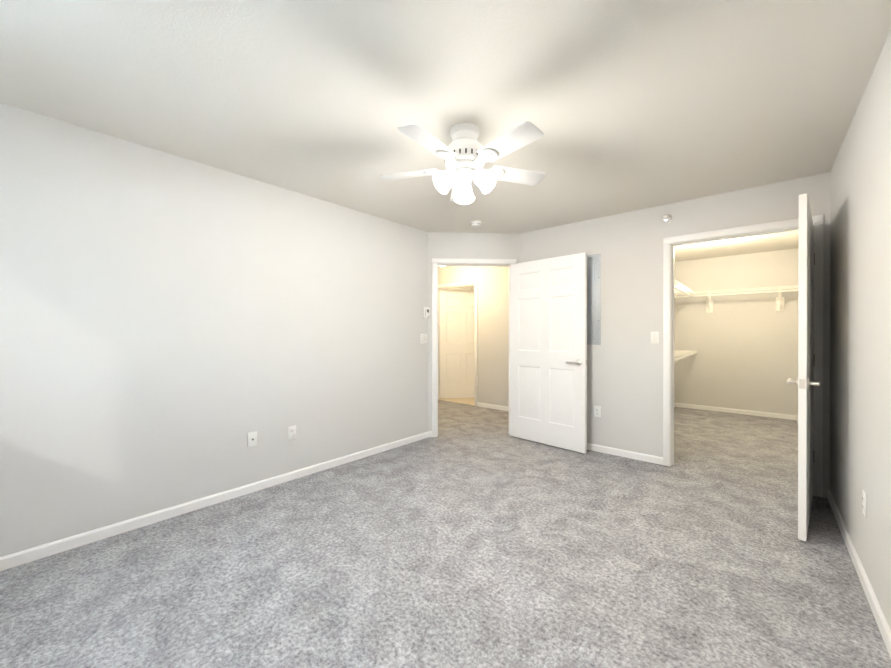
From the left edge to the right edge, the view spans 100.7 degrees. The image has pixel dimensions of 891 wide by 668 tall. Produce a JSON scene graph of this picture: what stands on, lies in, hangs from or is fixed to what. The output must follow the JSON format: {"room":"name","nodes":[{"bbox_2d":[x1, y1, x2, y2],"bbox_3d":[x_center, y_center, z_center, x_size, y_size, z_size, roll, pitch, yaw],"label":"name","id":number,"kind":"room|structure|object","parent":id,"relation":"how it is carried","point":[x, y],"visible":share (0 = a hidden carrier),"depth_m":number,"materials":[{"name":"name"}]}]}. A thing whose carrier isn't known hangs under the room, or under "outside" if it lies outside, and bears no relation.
{"room":"empty bedroom","nodes":[
{"label":"empty bedroom","id":0,"kind":"room"},
{"bbox_2d":[0,102,427,556],"bbox_3d":[-1.468,0.010,3.010,0.120,2.440,3.865,0,0,41],"label":"wall","id":1,"kind":"structure","parent":0,"point":[175,330],"depth_m":2.49,"materials":[{"name":"beige paint"}]},
{"bbox_2d":[0,431,428,570],"bbox_3d":[-1.399,1.196,2.992,0.013,0.068,3.685,0,0,41],"label":"baseboard","id":2,"kind":"structure","parent":1,"relation":"attached to","point":[40,551],"depth_m":2.48,"materials":[{"name":"white paint"}]},
{"bbox_2d":[248,431,256,447],"bbox_3d":[-1.499,0.820,2.870,0.018,0.115,0.070,0,0,41],"label":"outlet","id":3,"kind":"object","parent":1,"relation":"attached to","point":[252,439],"visible":1,"depth_m":2.87,"materials":[{"name":"white plastic"}]},
{"bbox_2d":[288,425,295,439],"bbox_3d":[-1.294,0.834,3.116,0.009,0.115,0.070,0,0,41],"label":"outlet","id":4,"kind":"object","parent":1,"relation":"attached to","point":[291,432],"visible":1,"depth_m":3.11,"materials":[{"name":"white plastic"}]},
{"bbox_2d":[420,334,426,343],"bbox_3d":[-0.251,0.053,4.328,0.011,0.115,0.116,0,0,41],"label":"light switch","id":5,"kind":"object","parent":1,"relation":"attached to","point":[423,338],"visible":1,"depth_m":4.31,"materials":[{"name":"white plastic"}]},
{"bbox_2d":[423,307,428,318],"bbox_3d":[-0.224,-0.249,4.347,0.027,0.132,0.088,0,0,41],"label":"thermostat","id":6,"kind":"object","parent":1,"relation":"attached to","point":[425,312],"visible":1,"depth_m":4.33,"materials":[{"name":"white plastic"}]},
{"bbox_2d":[0,400,890,667],"bbox_3d":[0.366,1.278,4.137,6.000,0.100,8.120,0,0,41],"label":"floor carpet","id":7,"kind":"object","parent":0,"point":[471,536],"visible":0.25,"depth_m":1.91,"materials":[{"name":"grey carpet"}]},
{"bbox_2d":[0,0,890,267],"bbox_3d":[0.366,-1.262,4.131,6.000,0.100,8.120,0,0,41],"label":"ceiling","id":8,"kind":"structure","parent":0,"point":[624,106],"depth_m":1.82,"materials":[{"name":"white paint"}]},
{"bbox_2d":[380,121,545,204],"bbox_3d":[0.108,-0.987,2.170,1.039,0.443,1.023,0,0,41],"label":"ceiling fan","id":9,"kind":"object","parent":8,"relation":"hanging from","point":[465,155],"visible":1,"depth_m":2.11,"materials":[{"name":"white plastic"}]},
{"bbox_2d":[470,221,481,226],"bbox_3d":[0.329,-1.188,4.005,0.124,0.047,0.124,0,0,41],"label":"smoke detector","id":10,"kind":"object","parent":8,"relation":"attached to","point":[475,223],"visible":1,"depth_m":3.97,"materials":[{"name":"white plastic"}]},
{"bbox_2d":[709,239,731,243],"bbox_3d":[3.423,-1.171,4.592,0.304,0.085,0.304,0,0,41],"label":"closet ceiling light","id":11,"kind":"object","parent":8,"relation":"attached to","point":[720,241],"visible":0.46,"depth_m":4.56,"materials":[{"name":"white plastic"}]},
{"bbox_2d":[440,286,471,289],"bbox_3d":[-0.669,0.001,7.319,0.120,2.440,3.835,0,0,41],"label":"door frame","id":12,"kind":"structure","parent":0,"point":[465,288],"depth_m":8.43,"materials":[{"name":"beige paint"}]},
{"bbox_2d":[438,398,474,404],"bbox_3d":[0.948,1.230,7.195,2.500,0.024,1.920,0,0,41],"label":"floor","id":13,"kind":"structure","parent":0,"point":[470,401],"depth_m":6.76,"materials":[{"name":"beige"}]},
{"bbox_2d":[438,266,508,406],"bbox_3d":[0.956,0.004,5.973,4.100,2.440,0.120,0,0,41],"label":"wall","id":14,"kind":"structure","parent":0,"point":[493,335],"depth_m":6.07,"materials":[{"name":"beige paint"}]},
{"bbox_2d":[440,290,474,397],"bbox_3d":[0.333,0.187,6.989,0.891,2.045,0.042,0,0,-3],"label":"door","id":15,"kind":"structure","parent":14,"relation":"in","point":[457,343],"depth_m":6.97,"materials":[{"name":"white paint"}]},
{"bbox_2d":[438,281,477,405],"bbox_3d":[0.192,0.159,6.619,1.026,2.128,0.138,0,0,41],"label":"door frame","id":16,"kind":"structure","parent":14,"relation":"attached to","point":[476,325],"depth_m":6.31,"materials":[{"name":"white paint"}]},
{"bbox_2d":[477,402,507,410],"bbox_3d":[1.506,1.191,5.416,2.537,0.068,0.013,0,0,41],"label":"baseboard","id":17,"kind":"structure","parent":14,"relation":"attached to","point":[492,406],"depth_m":6.04,"materials":[{"name":"white paint"}]},
{"bbox_2d":[428,232,519,430],"bbox_3d":[0.342,0.007,4.485,1.100,2.440,0.120,0,0,-3],"label":"wall","id":18,"kind":"structure","parent":0,"point":[474,245],"depth_m":4.41,"materials":[{"name":"beige paint"}]},
{"bbox_2d":[432,258,515,436],"bbox_3d":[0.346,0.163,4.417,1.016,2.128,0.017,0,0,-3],"label":"door frame","id":19,"kind":"structure","parent":18,"relation":"in","point":[435,261],"depth_m":4.38,"materials":[{"name":"white paint"}]},
{"bbox_2d":[510,252,586,453],"bbox_3d":[1.092,0.193,4.078,0.938,2.045,0.171,0,0,41],"label":"hall door","id":20,"kind":"structure","parent":18,"relation":"in","point":[548,351],"depth_m":4.04,"materials":[{"name":"white paint"}]},
{"bbox_2d":[674,261,674,402],"bbox_3d":[2.834,0.006,5.106,0.120,2.440,3.270,0,0,41],"label":"wall","id":21,"kind":"structure","parent":0,"point":[674,335],"depth_m":6.18,"materials":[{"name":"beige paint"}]},
{"bbox_2d":[674,280,693,296],"bbox_3d":[2.866,-0.502,4.810,0.312,0.337,2.767,0,0,41],"label":"closet shelf","id":22,"kind":"object","parent":21,"relation":"attached to","point":[679,288],"visible":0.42,"depth_m":5.13,"materials":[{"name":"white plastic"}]},
{"bbox_2d":[674,350,696,363],"bbox_3d":[2.973,0.433,4.937,0.312,0.337,3.097,0,0,41],"label":"closet shelf","id":23,"kind":"object","parent":21,"relation":"attached to","point":[680,354],"visible":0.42,"depth_m":5.26,"materials":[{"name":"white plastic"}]},
{"bbox_2d":[520,172,829,497],"bbox_3d":[1.950,0.009,3.631,2.780,2.440,0.120,0,0,41],"label":"wall","id":24,"kind":"structure","parent":0,"point":[625,375],"depth_m":3.59,"materials":[{"name":"beige paint"}]},
{"bbox_2d":[587,254,600,344],"bbox_3d":[1.473,-0.362,3.953,0.370,0.950,0.012,0,0,41],"label":"electrical panel","id":25,"kind":"object","parent":24,"relation":"attached to","point":[593,299],"visible":0.54,"depth_m":3.87,"materials":[{"name":"grey metal"}]},
{"bbox_2d":[594,406,600,416],"bbox_3d":[1.588,0.810,3.858,0.070,0.115,0.009,0,0,41],"label":"outlet","id":26,"kind":"object","parent":24,"relation":"attached to","point":[597,411],"visible":1,"depth_m":3.85,"materials":[{"name":"white plastic"}]},
{"bbox_2d":[587,443,662,464],"bbox_3d":[1.468,1.194,3.960,1.522,0.068,0.013,0,0,41],"label":"baseboard","id":27,"kind":"structure","parent":24,"relation":"attached to","point":[628,454],"depth_m":3.67,"materials":[{"name":"white paint"}]},
{"bbox_2d":[651,332,658,343],"bbox_3d":[1.991,0.036,3.510,0.070,0.115,0.011,0,0,41],"label":"light switch","id":28,"kind":"object","parent":24,"relation":"attached to","point":[654,337],"visible":1,"depth_m":3.51,"materials":[{"name":"white plastic"}]},
{"bbox_2d":[662,214,671,222],"bbox_3d":[2.053,-1.080,3.427,0.080,0.080,0.052,0,0,41],"label":"sprinkler","id":29,"kind":"object","parent":24,"relation":"attached to","point":[666,218],"visible":1,"depth_m":3.43,"materials":[{"name":"silver metal"}]},
{"bbox_2d":[663,215,822,496],"bbox_3d":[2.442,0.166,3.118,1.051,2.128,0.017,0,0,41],"label":"door frame","id":30,"kind":"structure","parent":24,"relation":"attached to","point":[818,375],"depth_m":2.88,"materials":[{"name":"white paint"}]},
{"bbox_2d":[787,193,820,540],"bbox_3d":[2.433,0.197,2.513,0.188,2.045,0.936,0,0,41],"label":"closet door","id":31,"kind":"structure","parent":24,"relation":"in","point":[804,382],"depth_m":2.19,"materials":[{"name":"white paint"}]},
{"bbox_2d":[675,249,797,414],"bbox_3d":[4.474,0.004,5.774,1.500,2.440,0.120,0,0,41],"label":"wall","id":32,"kind":"structure","parent":0,"point":[745,347],"depth_m":5.66,"materials":[{"name":"beige paint"}]},
{"bbox_2d":[674,285,797,312],"bbox_3d":[4.333,-0.504,5.609,1.502,0.337,0.312,0,0,41],"label":"closet shelf","id":33,"kind":"object","parent":32,"relation":"attached to","point":[779,304],"visible":0.9,"depth_m":5.45,"materials":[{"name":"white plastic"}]},
{"bbox_2d":[676,403,797,419],"bbox_3d":[4.431,1.190,5.726,1.500,0.068,0.013,0,0,41],"label":"baseboard","id":34,"kind":"structure","parent":32,"relation":"attached to","point":[750,412],"depth_m":5.65,"materials":[{"name":"white paint"}]},
{"bbox_2d":[798,30,890,629],"bbox_3d":[2.536,0.012,2.271,0.120,2.440,7.960,0,0,41],"label":"wall","id":35,"kind":"structure","parent":0,"point":[860,316],"depth_m":1.82,"materials":[{"name":"beige paint"}]},
{"bbox_2d":[827,489,890,657],"bbox_3d":[1.421,1.200,1.077,0.013,0.068,4.450,0,0,41],"label":"baseboard","id":36,"kind":"structure","parent":35,"relation":"attached to","point":[880,619],"depth_m":1.78,"materials":[{"name":"white paint"}]},
{"bbox_2d":[862,490,866,517],"bbox_3d":[2.052,0.831,1.808,0.009,0.115,0.070,0,0,41],"label":"outlet","id":37,"kind":"object","parent":35,"relation":"attached to","point":[864,502],"visible":1,"depth_m":1.80,"materials":[{"name":"white plastic"}]}
]}

